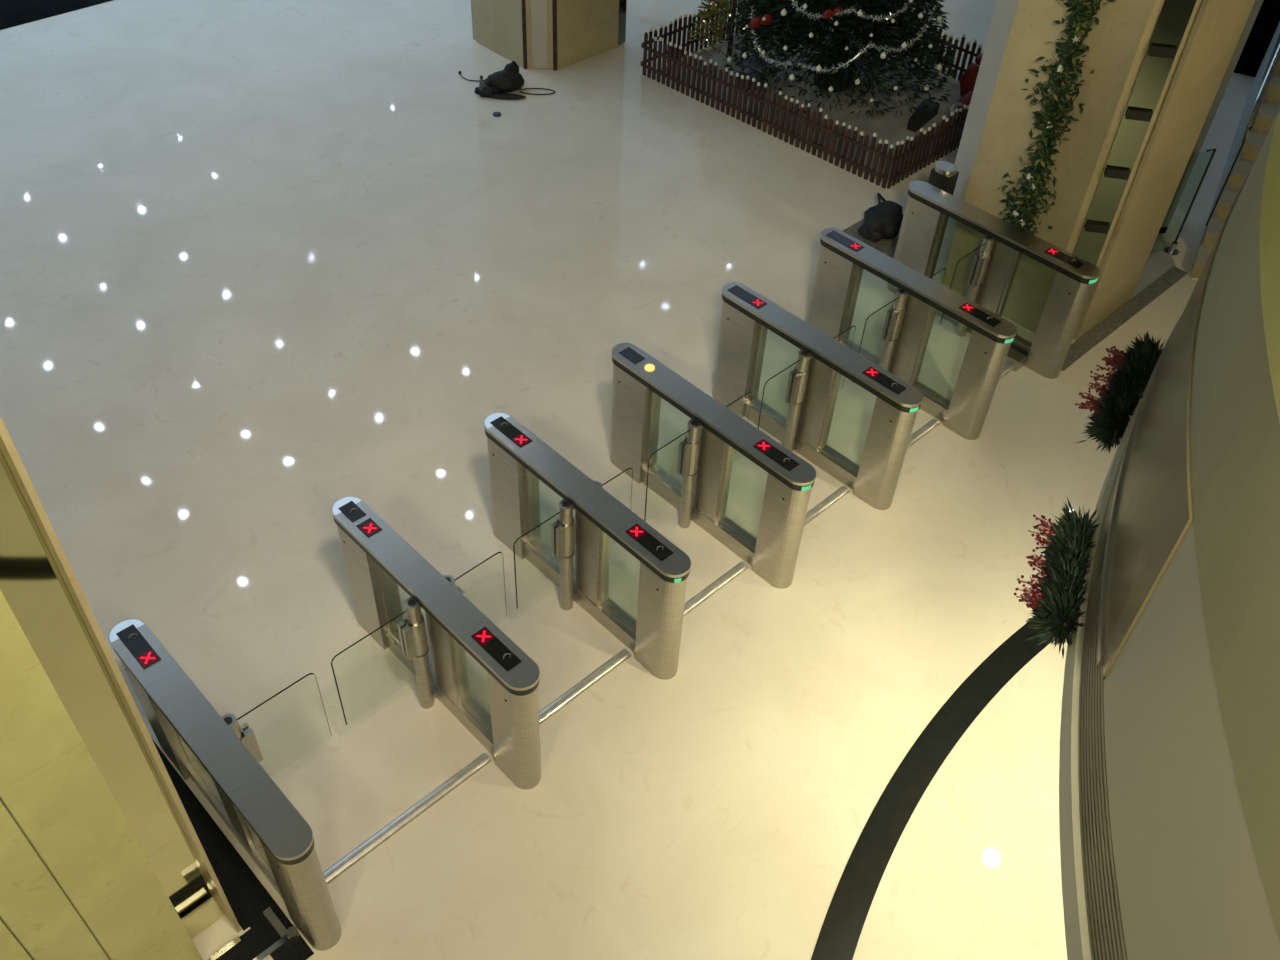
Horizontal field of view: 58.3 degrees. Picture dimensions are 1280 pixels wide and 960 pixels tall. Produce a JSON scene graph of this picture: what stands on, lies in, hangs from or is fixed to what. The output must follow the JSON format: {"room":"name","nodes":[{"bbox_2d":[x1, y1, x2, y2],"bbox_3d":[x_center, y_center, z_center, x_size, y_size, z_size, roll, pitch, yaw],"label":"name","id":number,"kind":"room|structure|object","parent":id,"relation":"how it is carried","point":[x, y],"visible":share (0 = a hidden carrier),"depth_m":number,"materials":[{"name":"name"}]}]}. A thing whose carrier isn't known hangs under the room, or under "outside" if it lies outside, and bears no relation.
{"room":"office building lobby","nodes":[
{"label":"office building lobby","id":0,"kind":"room"},
{"bbox_2d":[0,450,223,959],"bbox_3d":[-3.610,-0.256,2.350,3.440,8.400,1.420,-33,55,-31],"label":"pillar","id":1,"kind":"structure","parent":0,"point":[1,799],"depth_m":4.66,"materials":[{"name":"yellow stone"}]},
{"bbox_2d":[0,590,202,959],"bbox_3d":[-2.639,-0.178,2.327,1.743,8.400,0.032,-33,55,-31],"label":"wall","id":2,"kind":"structure","parent":1,"relation":"attached to","point":[51,783],"depth_m":4.55,"materials":[{"name":"beige paint"}]},
{"bbox_2d":[0,451,223,937],"bbox_3d":[-2.027,-0.709,2.877,0.191,8.370,0.012,-33,55,-31],"label":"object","id":3,"kind":"structure","parent":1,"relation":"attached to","point":[32,585],"depth_m":4.42,"materials":[{"name":"mirror"}]},
{"bbox_2d":[0,416,240,932],"bbox_3d":[-1.916,-0.723,2.919,0.022,8.400,0.150,-33,55,-31],"label":"trim","id":4,"kind":"structure","parent":1,"relation":"attached to","point":[9,452],"depth_m":4.19,"materials":[{"name":"beige stone"}]},
{"bbox_2d":[471,0,623,69],"bbox_3d":[-0.947,-8.145,10.460,1.330,8.400,1.380,-33,55,-31],"label":"pillar","id":5,"kind":"structure","parent":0,"point":[527,2],"depth_m":12.62,"materials":[{"name":"beige stone"}]},
{"bbox_2d":[521,0,556,70],"bbox_3d":[-0.943,-7.575,9.886,0.373,8.400,0.043,2,45,-1],"label":"trim","id":6,"kind":"structure","parent":5,"relation":"attached to","point":[554,13],"depth_m":12.55,"materials":[{"name":"brown metal"}]},
{"bbox_2d":[531,0,547,67],"bbox_3d":[-0.942,-7.575,9.871,0.170,8.380,0.012,2,45,-2],"label":"trim","id":7,"kind":"structure","parent":5,"relation":"attached to","point":[538,7],"depth_m":12.55,"materials":[{"name":"grey stone"}]},
{"bbox_2d":[474,0,618,68],"bbox_3d":[-0.893,-7.801,10.117,1.631,8.400,0.648,1,45,-2],"label":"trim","id":8,"kind":"structure","parent":5,"relation":"attached to","point":[586,29],"depth_m":12.82,"materials":[{"name":"beige stone"}]},
{"bbox_2d":[618,0,626,44],"bbox_3d":[-0.045,-8.054,10.406,0.110,8.380,0.013,-33,55,-31],"label":"trim","id":9,"kind":"structure","parent":5,"relation":"attached to","point":[622,3],"depth_m":13.17,"materials":[{"name":"metal"}]},
{"bbox_2d":[0,0,1254,959],"bbox_3d":[-5.596,-5.994,14.134,36.000,0.200,48.000,-33,55,-31],"label":"floor","id":10,"kind":"structure","parent":0,"point":[265,265],"depth_m":8.41,"materials":[{"name":"beige stone"}]},
{"bbox_2d":[0,0,112,29],"bbox_3d":[-13.760,-4.728,12.236,20.900,0.012,7.915,-33,55,-31],"label":"trim","id":11,"kind":"structure","parent":10,"relation":"on","point":[13,13],"depth_m":13.39,"materials":[{"name":"black"}]},
{"bbox_2d":[108,619,340,950],"bbox_3d":[-1.935,1.429,5.998,0.696,1.012,1.735,-33,55,-31],"label":"turnstile","id":12,"kind":"object","parent":10,"relation":"on","point":[222,757],"visible":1,"depth_m":5.58,"materials":[{"name":"metal"}]},
{"bbox_2d":[109,619,143,642],"bbox_3d":[-2.663,0.764,5.923,0.178,0.004,0.089,-33,55,-31],"label":"light","id":13,"kind":"object","parent":12,"relation":"on","point":[122,630],"depth_m":5.91,"materials":[{"name":"white"}]},
{"bbox_2d":[152,739,313,959],"bbox_3d":[-2.429,2.001,6.107,0.445,0.006,1.825,-33,55,-31],"label":"trim","id":14,"kind":"structure","parent":10,"relation":"on","point":[246,895],"depth_m":5.99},
{"bbox_2d":[209,936,242,959],"bbox_3d":[-2.068,2.353,5.738,0.160,0.044,0.030,-33,55,-31],"label":"bar","id":15,"kind":"object","parent":14,"relation":"on","point":[235,943],"visible":1,"depth_m":5.73,"materials":[{"name":"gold metal"}]},
{"bbox_2d":[253,907,298,959],"bbox_3d":[-1.895,2.303,5.788,0.278,0.059,0.228,-33,55,-31],"label":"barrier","id":16,"kind":"object","parent":14,"relation":"on","point":[289,935],"visible":1,"depth_m":5.78,"materials":[{"name":"metal"}]},
{"bbox_2d":[323,753,490,884],"bbox_3d":[-1.297,1.861,6.303,1.166,0.022,0.072,-33,55,-31],"label":"duct","id":17,"kind":"object","parent":10,"relation":"on","point":[460,777],"visible":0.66,"depth_m":6.30,"materials":[{"name":"metal"}]},
{"bbox_2d":[331,496,540,789],"bbox_3d":[-1.159,0.920,6.556,1.470,1.012,1.053,10,45,7],"label":"turnstile","id":18,"kind":"object","parent":10,"relation":"on","point":[377,559],"visible":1,"depth_m":6.35,"materials":[{"name":"metal"}]},
{"bbox_2d":[333,497,361,514],"bbox_3d":[-1.704,0.138,6.610,0.178,0.004,0.089,-33,55,-31],"label":"light","id":19,"kind":"object","parent":18,"relation":"on","point":[342,506],"depth_m":6.60,"materials":[{"name":"white plastic"}]},
{"bbox_2d":[458,71,483,81],"bbox_3d":[-1.715,-4.449,12.637,0.551,0.030,0.220,-5,45,-8],"label":"cable","id":20,"kind":"object","parent":10,"relation":"on","point":[459,72],"visible":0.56,"depth_m":12.57,"materials":[{"name":"black rubber"}]},
{"bbox_2d":[493,112,500,116],"bbox_3d":[-1.500,-3.837,12.038,0.090,0.022,0.090,3,45,0],"label":"cap","id":21,"kind":"object","parent":10,"relation":"on","point":[495,114],"visible":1,"depth_m":12.02,"materials":[{"name":"grey plastic"}]},
{"bbox_2d":[474,61,554,99],"bbox_3d":[-1.345,-4.301,12.319,0.864,0.289,0.396,1,45,-2],"label":"camera bag","id":22,"kind":"object","parent":10,"relation":"on","point":[498,84],"visible":1,"depth_m":12.29,"materials":[{"name":"black fabric"}]},
{"bbox_2d":[479,75,484,96],"bbox_3d":[-1.687,-4.204,12.253,0.060,0.225,0.060,3,45,0],"label":"bottle","id":23,"kind":"object","parent":22,"relation":"in","point":[481,84],"visible":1,"depth_m":12.22,"materials":[{"name":"plastic"}]},
{"bbox_2d":[539,649,630,724],"bbox_3d":[-0.416,1.291,6.929,0.937,0.022,0.072,-33,55,-31],"label":"duct","id":24,"kind":"object","parent":10,"relation":"on","point":[623,655],"visible":0.66,"depth_m":6.97,"materials":[{"name":"metal"}]},
{"bbox_2d":[484,413,690,679],"bbox_3d":[-0.379,0.424,7.101,1.610,1.012,0.875,18,47,15],"label":"turnstile","id":25,"kind":"object","parent":10,"relation":"on","point":[517,458],"visible":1,"depth_m":6.96,"materials":[{"name":"metal"}]},
{"bbox_2d":[485,413,509,428],"bbox_3d":[-0.909,-0.382,7.180,0.178,0.004,0.089,-33,55,-31],"label":"light","id":26,"kind":"object","parent":25,"relation":"on","point":[494,420],"depth_m":7.17,"materials":[{"name":"white plastic"}]},
{"bbox_2d":[641,0,744,64],"bbox_3d":[0.966,-5.379,13.382,0.046,0.519,2.681,36,53,29],"label":"picket fence","id":27,"kind":"object","parent":10,"relation":"on","point":[690,20],"visible":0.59,"depth_m":13.02,"materials":[{"name":"brown wood"}]},
{"bbox_2d":[610,343,815,588],"bbox_3d":[0.406,-0.084,7.656,1.603,1.016,0.884,18,47,14],"label":"turnstile","id":28,"kind":"object","parent":10,"relation":"on","point":[640,381],"visible":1,"depth_m":7.53,"materials":[{"name":"metal"}]},
{"bbox_2d":[645,364,654,370],"bbox_3d":[0.064,-0.746,7.596,0.068,0.019,0.068,-33,55,-31],"label":"lamp","id":29,"kind":"object","parent":28,"relation":"on","point":[648,367],"depth_m":7.59,"materials":[{"name":"yellow"}]},
{"bbox_2d":[801,485,810,490],"bbox_3d":[1.003,0.045,6.933,0.065,0.032,0.019,-14,47,-17],"label":"light","id":30,"kind":"object","parent":28,"relation":"on","point":[803,487],"depth_m":6.92,"materials":[{"name":"green plastic"}]},
{"bbox_2d":[683,562,747,616],"bbox_3d":[0.374,0.779,7.490,0.915,0.022,0.072,-33,55,-31],"label":"duct","id":31,"kind":"object","parent":10,"relation":"on","point":[710,590],"visible":0.66,"depth_m":7.56,"materials":[{"name":"metal"}]},
{"bbox_2d":[641,32,893,188],"bbox_3d":[1.230,-3.884,11.891,3.323,0.517,0.043,35,53,28],"label":"picket fence","id":32,"kind":"object","parent":10,"relation":"on","point":[659,53],"visible":1,"depth_m":11.85,"materials":[{"name":"brown wood"}]},
{"bbox_2d":[661,22,962,182],"bbox_3d":[2.180,-4.347,12.739,2.390,0.050,3.210,-33,55,-31],"label":"cloth","id":33,"kind":"object","parent":10,"relation":"on","point":[890,127],"visible":0.36,"depth_m":12.50,"materials":[{"name":"grey fabric"}]},
{"bbox_2d":[687,0,773,66],"bbox_3d":[1.050,-5.451,12.602,1.040,1.686,0.993,3,45,0],"label":"bush","id":34,"kind":"object","parent":33,"relation":"on","point":[728,8],"visible":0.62,"depth_m":12.85,"materials":[{"name":"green plant"}]},
{"bbox_2d":[736,55,767,90],"bbox_3d":[1.224,-4.464,12.602,0.276,0.250,0.336,14,46,11],"label":"gift box","id":35,"kind":"object","parent":33,"relation":"on","point":[752,65],"visible":0.54,"depth_m":12.47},
{"bbox_2d":[721,0,956,116],"bbox_3d":[2.253,-5.736,11.473,2.584,3.778,2.574,9,45,5],"label":"tree","id":36,"kind":"object","parent":33,"relation":"on","point":[797,28],"visible":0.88,"depth_m":11.83,"materials":[{"name":"green plant"}]},
{"bbox_2d":[749,14,773,28],"bbox_3d":[1.252,-4.717,11.800,0.301,0.120,0.076,-22,50,-24],"label":"bow","id":37,"kind":"object","parent":36,"relation":"attached to","point":[755,22],"visible":1,"depth_m":11.78,"materials":[{"name":"fabric"}]},
{"bbox_2d":[749,4,797,67],"bbox_3d":[1.314,-4.520,11.784,0.210,0.402,0.941,-20,49,-22],"label":"tinsel garland","id":38,"kind":"object","parent":36,"relation":"hanging from","point":[754,41],"visible":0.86,"depth_m":11.83,"materials":[{"name":"silver metal"}]},
{"bbox_2d":[781,8,786,15],"bbox_3d":[1.446,-4.702,11.542,0.063,0.073,0.063,3,45,0],"label":"ornament","id":39,"kind":"object","parent":36,"relation":"hanging from","point":[783,12],"visible":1,"depth_m":11.52,"materials":[{"name":"white plastic"}]},
{"bbox_2d":[789,73,794,80],"bbox_3d":[1.547,-4.102,11.690,0.061,0.070,0.061,3,45,0],"label":"ornament","id":40,"kind":"object","parent":36,"relation":"hanging from","point":[791,77],"visible":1,"depth_m":11.67,"materials":[{"name":"white plastic"}]},
{"bbox_2d":[816,64,821,71],"bbox_3d":[1.799,-4.144,11.552,0.061,0.071,0.061,3,45,0],"label":"ornament","id":41,"kind":"object","parent":36,"relation":"hanging from","point":[818,68],"visible":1,"depth_m":11.53,"materials":[{"name":"white plastic"}]},
{"bbox_2d":[790,0,851,20],"bbox_3d":[1.693,-4.787,11.368,0.908,0.380,0.223,30,51,24],"label":"tinsel garland","id":42,"kind":"object","parent":36,"relation":"hanging from","point":[793,2],"visible":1,"depth_m":11.39,"materials":[{"name":"silver metal"}]},
{"bbox_2d":[796,43,869,72],"bbox_3d":[1.934,-4.221,11.490,0.712,0.337,0.164,6,45,3],"label":"tinsel garland","id":43,"kind":"object","parent":36,"relation":"hanging from","point":[864,48],"visible":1,"depth_m":11.52,"materials":[{"name":"silver metal"}]},
{"bbox_2d":[823,7,843,19],"bbox_3d":[1.906,-4.604,11.313,0.251,0.100,0.065,-22,50,-24],"label":"bow","id":44,"kind":"object","parent":36,"relation":"attached to","point":[829,13],"visible":1,"depth_m":11.29,"materials":[{"name":"fabric"}]},
{"bbox_2d":[857,9,862,16],"bbox_3d":[2.159,-4.582,11.267,0.058,0.067,0.058,3,45,0],"label":"ornament","id":45,"kind":"object","parent":36,"relation":"hanging from","point":[860,13],"visible":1,"depth_m":11.25,"materials":[{"name":"white plastic"}]},
{"bbox_2d":[847,0,909,21],"bbox_3d":[2.481,-4.752,11.278,0.908,0.436,0.236,-18,48,-20],"label":"tinsel garland","id":46,"kind":"object","parent":36,"relation":"hanging from","point":[903,8],"visible":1,"depth_m":11.32,"materials":[{"name":"silver metal"}]},
{"bbox_2d":[880,51,885,58],"bbox_3d":[2.433,-4.246,11.477,0.062,0.072,0.062,3,45,0],"label":"ornament","id":47,"kind":"object","parent":36,"relation":"hanging from","point":[883,55],"visible":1,"depth_m":11.46,"materials":[{"name":"white plastic"}]},
{"bbox_2d":[868,8,933,52],"bbox_3d":[2.658,-4.476,11.494,0.848,0.342,0.201,-23,51,-24],"label":"tinsel garland","id":48,"kind":"object","parent":36,"relation":"hanging from","point":[930,12],"visible":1,"depth_m":11.54,"materials":[{"name":"silver metal"}]},
{"bbox_2d":[907,99,939,131],"bbox_3d":[2.993,-3.881,12.167,0.180,0.168,0.520,25,49,21],"label":"instrument case","id":49,"kind":"object","parent":33,"relation":"on","point":[923,115],"visible":0.92,"depth_m":12.11,"materials":[{"name":"black leather"}]},
{"bbox_2d":[949,91,972,118],"bbox_3d":[3.524,-4.031,12.296,0.377,0.252,0.377,22,48,18],"label":"hat","id":50,"kind":"object","parent":33,"relation":"on","point":[966,99],"visible":0.19,"depth_m":12.26,"materials":[{"name":"red fabric"}]},
{"bbox_2d":[959,53,982,96],"bbox_3d":[3.700,-4.375,12.488,0.382,0.527,0.365,20,47,16],"label":"sack","id":51,"kind":"object","parent":33,"relation":"on","point":[967,82],"visible":0.35,"depth_m":12.38,"materials":[{"name":"red fabric"}]},
{"bbox_2d":[712,282,922,509],"bbox_3d":[1.193,-0.595,8.220,1.590,1.012,0.894,17,46,13],"label":"turnstile","id":52,"kind":"object","parent":10,"relation":"on","point":[747,316],"visible":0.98,"depth_m":8.10,"materials":[{"name":"metal"}]},
{"bbox_2d":[909,407,918,412],"bbox_3d":[1.786,-0.461,7.488,0.065,0.032,0.019,-14,47,-17],"label":"light","id":53,"kind":"object","parent":52,"relation":"on","point":[911,409],"depth_m":7.48,"materials":[{"name":"green plastic"}]},
{"bbox_2d":[804,486,849,525],"bbox_3d":[1.157,0.273,8.046,0.915,0.022,0.072,-33,55,-31],"label":"duct","id":54,"kind":"object","parent":10,"relation":"on","point":[841,492],"visible":0.49,"depth_m":8.15,"materials":[{"name":"metal"}]},
{"bbox_2d":[843,219,900,257],"bbox_3d":[2.369,-2.293,10.712,0.670,0.010,0.700,-33,55,-31],"label":"floor mat","id":55,"kind":"object","parent":10,"relation":"on","point":[886,246],"visible":0.07,"depth_m":10.60,"materials":[{"name":"grey carpet"}]},
{"bbox_2d":[858,193,902,241],"bbox_3d":[2.248,-2.413,10.607,0.356,0.287,0.540,23,48,19],"label":"backpack","id":56,"kind":"object","parent":55,"relation":"on","point":[883,220],"visible":1,"depth_m":10.48,"materials":[{"name":"black fabric"}]},
{"bbox_2d":[833,0,983,80],"bbox_3d":[3.089,-5.152,13.276,0.044,0.519,3.350,-34,55,-31],"label":"picket fence","id":57,"kind":"object","parent":10,"relation":"on","point":[961,49],"visible":0.25,"depth_m":12.90,"materials":[{"name":"brown wood"}]},
{"bbox_2d":[807,228,1016,439],"bbox_3d":[1.991,-1.109,8.785,1.590,1.012,0.904,17,46,13],"label":"turnstile","id":58,"kind":"object","parent":10,"relation":"on","point":[842,258],"visible":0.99,"depth_m":8.63,"materials":[{"name":"metal"}]},
{"bbox_2d":[907,419,939,448],"bbox_3d":[1.948,-0.239,8.608,0.940,0.022,0.072,-33,55,-31],"label":"duct","id":59,"kind":"object","parent":10,"relation":"on","point":[933,423],"visible":0.34,"depth_m":8.74,"materials":[{"name":"metal"}]},
{"bbox_2d":[887,105,969,188],"bbox_3d":[3.353,-3.658,11.785,2.580,0.518,0.043,-34,56,-31],"label":"picket fence","id":60,"kind":"object","parent":10,"relation":"on","point":[962,114],"visible":0.46,"depth_m":11.43,"materials":[{"name":"brown wood"}]},
{"bbox_2d":[811,620,1050,959],"bbox_3d":[2.078,4.819,3.534,3.946,0.014,10.987,-7,46,-10],"label":"trim","id":61,"kind":"structure","parent":10,"relation":"on","point":[839,935],"depth_m":6.55,"materials":[{"name":"black stone"}]},
{"bbox_2d":[928,161,958,194],"bbox_3d":[2.501,-2.194,9.846,0.150,1.100,0.190,-33,55,-31],"label":"trash can","id":62,"kind":"object","parent":10,"relation":"on","point":[944,175],"visible":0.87,"depth_m":9.48,"materials":[{"name":"metal"}]},
{"bbox_2d":[887,181,1099,378],"bbox_3d":[2.655,-1.541,9.259,0.629,1.012,1.735,-33,55,-31],"label":"turnstile","id":63,"kind":"object","parent":10,"relation":"on","point":[928,209],"visible":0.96,"depth_m":9.16,"materials":[{"name":"metal"}]},
{"bbox_2d":[999,365,1011,378],"bbox_3d":[2.750,-0.758,9.178,0.945,0.022,0.072,-33,55,-31],"label":"duct","id":64,"kind":"object","parent":10,"relation":"on","point":[1006,369],"visible":0.02,"depth_m":9.31,"materials":[{"name":"metal"}]},
{"bbox_2d":[1004,347,1026,371],"bbox_3d":[3.031,-0.991,9.373,0.118,0.100,0.190,-33,55,-31],"label":"junction box","id":65,"kind":"object","parent":10,"relation":"on","point":[1016,360],"visible":0.64,"depth_m":9.32,"materials":[{"name":"metal"}]},
{"bbox_2d":[1061,266,1186,370],"bbox_3d":[4.168,-1.423,9.938,2.120,0.012,0.140,-33,55,-31],"label":"trim","id":66,"kind":"structure","parent":10,"relation":"on","point":[1093,337],"depth_m":9.93,"materials":[{"name":"grey metal"}]},
{"bbox_2d":[1164,149,1215,255],"bbox_3d":[4.810,-2.455,10.268,0.489,1.064,0.138,-16,48,-19],"label":"glass screen","id":67,"kind":"object","parent":10,"relation":"on","point":[1171,250],"visible":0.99,"depth_m":10.44,"materials":[{"name":"glass"}]},
{"bbox_2d":[1189,22,1279,277],"bbox_3d":[7.152,-3.460,10.581,2.610,2.240,4.240,22,48,18],"label":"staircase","id":68,"kind":"structure","parent":10,"relation":"on","point":[1270,105],"depth_m":10.70,"materials":[{"name":"stone"}]},
{"bbox_2d":[1205,43,1279,225],"bbox_3d":[6.116,-4.542,10.609,0.074,3.052,3.837,22,48,18],"label":"glass balustrade","id":69,"kind":"object","parent":68,"relation":"attached to","point":[1274,62],"visible":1,"depth_m":9.87,"materials":[{"name":"clear glass"}]},
{"bbox_2d":[1067,0,1202,337],"bbox_3d":[3.647,-4.785,7.337,1.260,8.400,1.500,-33,55,-31],"label":"pillar","id":70,"kind":"structure","parent":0,"point":[1158,4],"depth_m":8.36,"materials":[{"name":"beige paint"}]},
{"bbox_2d":[936,0,1018,279],"bbox_3d":[2.837,-4.871,7.362,0.015,8.380,0.356,-3,45,-6],"label":"trim","id":71,"kind":"structure","parent":70,"relation":"attached to","point":[1004,11],"depth_m":9.20,"materials":[{"name":"grey stone"}]},
{"bbox_2d":[997,0,1115,234],"bbox_3d":[3.082,-3.536,7.733,0.228,4.561,0.635,-25,51,-26],"label":"leaf garland","id":72,"kind":"object","parent":70,"relation":"hanging from","point":[1067,62],"visible":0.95,"depth_m":8.54,"materials":[{"name":"green plant"}]},
{"bbox_2d":[1057,65,1063,71],"bbox_3d":[3.031,-2.967,8.282,0.062,0.054,0.025,29,50,23],"label":"flower","id":73,"kind":"object","parent":72,"relation":"on","point":[1059,67],"depth_m":8.28,"materials":[{"name":"white plant"}]},
{"bbox_2d":[942,0,1254,339],"bbox_3d":[3.648,-4.421,6.970,1.662,8.400,0.705,5,45,2],"label":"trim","id":74,"kind":"structure","parent":70,"relation":"attached to","point":[1114,43],"depth_m":8.76,"materials":[{"name":"beige paint"}]},
{"bbox_2d":[1073,0,1196,265],"bbox_3d":[3.689,-4.206,6.741,0.198,8.380,0.012,9,45,6],"label":"wall panel","id":75,"kind":"object","parent":70,"relation":"attached to","point":[1174,16],"depth_m":8.35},
{"bbox_2d":[1085,221,1109,233],"bbox_3d":[3.557,-1.964,8.935,0.168,0.070,0.030,9,45,6],"label":"clamp","id":76,"kind":"object","parent":75,"relation":"attached to","point":[1096,227],"visible":1,"depth_m":8.92,"materials":[{"name":"black metal"}]},
{"bbox_2d":[1104,167,1130,179],"bbox_3d":[3.576,-2.297,8.605,0.168,0.070,0.030,9,45,6],"label":"clamp","id":77,"kind":"object","parent":75,"relation":"attached to","point":[1117,173],"visible":1,"depth_m":8.59,"materials":[{"name":"black metal"}]},
{"bbox_2d":[1125,108,1152,121],"bbox_3d":[3.596,-2.631,8.274,0.168,0.070,0.030,9,45,6],"label":"clamp","id":78,"kind":"object","parent":75,"relation":"attached to","point":[1132,114],"visible":1,"depth_m":8.26,"materials":[{"name":"black metal"}]},
{"bbox_2d":[1148,44,1176,58],"bbox_3d":[3.615,-2.964,7.943,0.168,0.070,0.030,9,45,6],"label":"clamp","id":79,"kind":"object","parent":75,"relation":"attached to","point":[1162,51],"visible":1,"depth_m":7.93,"materials":[{"name":"black metal"}]},
{"bbox_2d":[1132,233,1175,297],"bbox_3d":[4.193,-2.360,10.886,1.300,0.010,1.780,-33,55,-31],"label":"floor","id":80,"kind":"structure","parent":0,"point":[1158,262],"depth_m":10.51,"materials":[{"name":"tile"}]},
{"bbox_2d":[1159,227,1167,233],"bbox_3d":[4.720,-2.403,10.916,0.534,0.070,0.200,-9,46,-12],"label":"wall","id":81,"kind":"structure","parent":0,"point":[1163,229],"depth_m":10.89,"materials":[{"name":"black"}]},
{"bbox_2d":[1161,0,1262,227],"bbox_3d":[4.767,-3.219,10.107,0.534,2.230,0.200,-9,46,-12],"label":"wall","id":82,"kind":"structure","parent":0,"point":[1257,4],"depth_m":10.04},
{"bbox_2d":[1234,0,1279,76],"bbox_3d":[8.476,-6.451,11.001,3.220,6.000,0.200,22,48,18],"label":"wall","id":83,"kind":"structure","parent":0,"point":[1267,20],"depth_m":13.17,"materials":[{"name":"black"}]},
{"bbox_3d":[3.856,1.318,1.393,4.746,1.880,9.057,3,45,0],"label":"balcony slab","id":84,"kind":"object","parent":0,"visible":0},
{"bbox_2d":[1059,390,1144,959],"bbox_3d":[2.894,2.117,1.764,3.856,0.105,10.190,-4,45,-7],"label":"trim","id":85,"kind":"structure","parent":84,"relation":"attached to","point":[1072,875],"depth_m":2.99,"materials":[{"name":"paint"}]},
{"bbox_2d":[1014,498,1098,656],"bbox_3d":[1.265,0.282,3.493,0.218,0.208,0.572,18,47,14],"label":"potted plant","id":86,"kind":"object","parent":85,"relation":"attached to","point":[1057,598],"visible":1,"depth_m":3.42,"materials":[{"name":"green plant"}]},
{"bbox_2d":[1079,573,1127,959],"bbox_3d":[2.626,3.126,0.510,2.257,0.205,8.228,-20,49,-22],"label":"trim","id":87,"kind":"structure","parent":84,"relation":"attached to","point":[1106,934],"depth_m":2.77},
{"bbox_2d":[1104,521,1279,959],"bbox_3d":[2.667,2.980,0.088,2.098,0.600,7.928,-22,50,-23],"label":"wall panel","id":88,"kind":"object","parent":87,"relation":"on","point":[1190,886],"visible":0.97,"depth_m":2.31,"materials":[{"name":"paint"}]},
{"bbox_2d":[1087,443,1126,601],"bbox_3d":[2.684,-0.672,4.344,0.840,0.205,3.931,34,52,27],"label":"trim","id":89,"kind":"structure","parent":84,"relation":"attached to","point":[1098,564],"depth_m":3.46,"materials":[{"name":"brown paint"}]},
{"bbox_2d":[1075,331,1164,452],"bbox_3d":[1.729,-0.327,4.138,0.228,0.214,0.664,27,49,22],"label":"potted plant","id":90,"kind":"object","parent":89,"relation":"attached to","point":[1126,385],"visible":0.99,"depth_m":4.06,"materials":[{"name":"green plant"}]},
{"bbox_2d":[1097,315,1181,665],"bbox_3d":[2.422,-0.748,4.239,0.501,0.026,4.322,32,52,26],"label":"strip","id":91,"kind":"object","parent":89,"relation":"on","point":[1102,610],"visible":0.22,"depth_m":3.27,"materials":[{"name":"metal"}]},
{"bbox_2d":[1103,171,1250,676],"bbox_3d":[2.434,-0.937,4.011,0.519,0.580,4.357,32,51,26],"label":"wall panel","id":92,"kind":"object","parent":89,"relation":"on","point":[1153,517],"visible":0.53,"depth_m":2.93,"materials":[{"name":"brown paint"}]},
{"bbox_2d":[1190,109,1279,941],"bbox_3d":[2.949,1.366,1.022,3.844,0.400,10.155,-4,45,-7],"label":"trim","id":93,"kind":"structure","parent":84,"relation":"attached to","point":[1235,425],"depth_m":2.23,"materials":[{"name":"paint"}]},
{"bbox_2d":[1260,113,1279,422],"bbox_3d":[2.972,0.940,0.600,3.844,0.800,10.157,-4,45,-7],"label":"wall","id":94,"kind":"structure","parent":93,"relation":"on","point":[1270,205],"depth_m":2.43,"materials":[{"name":"paint"}]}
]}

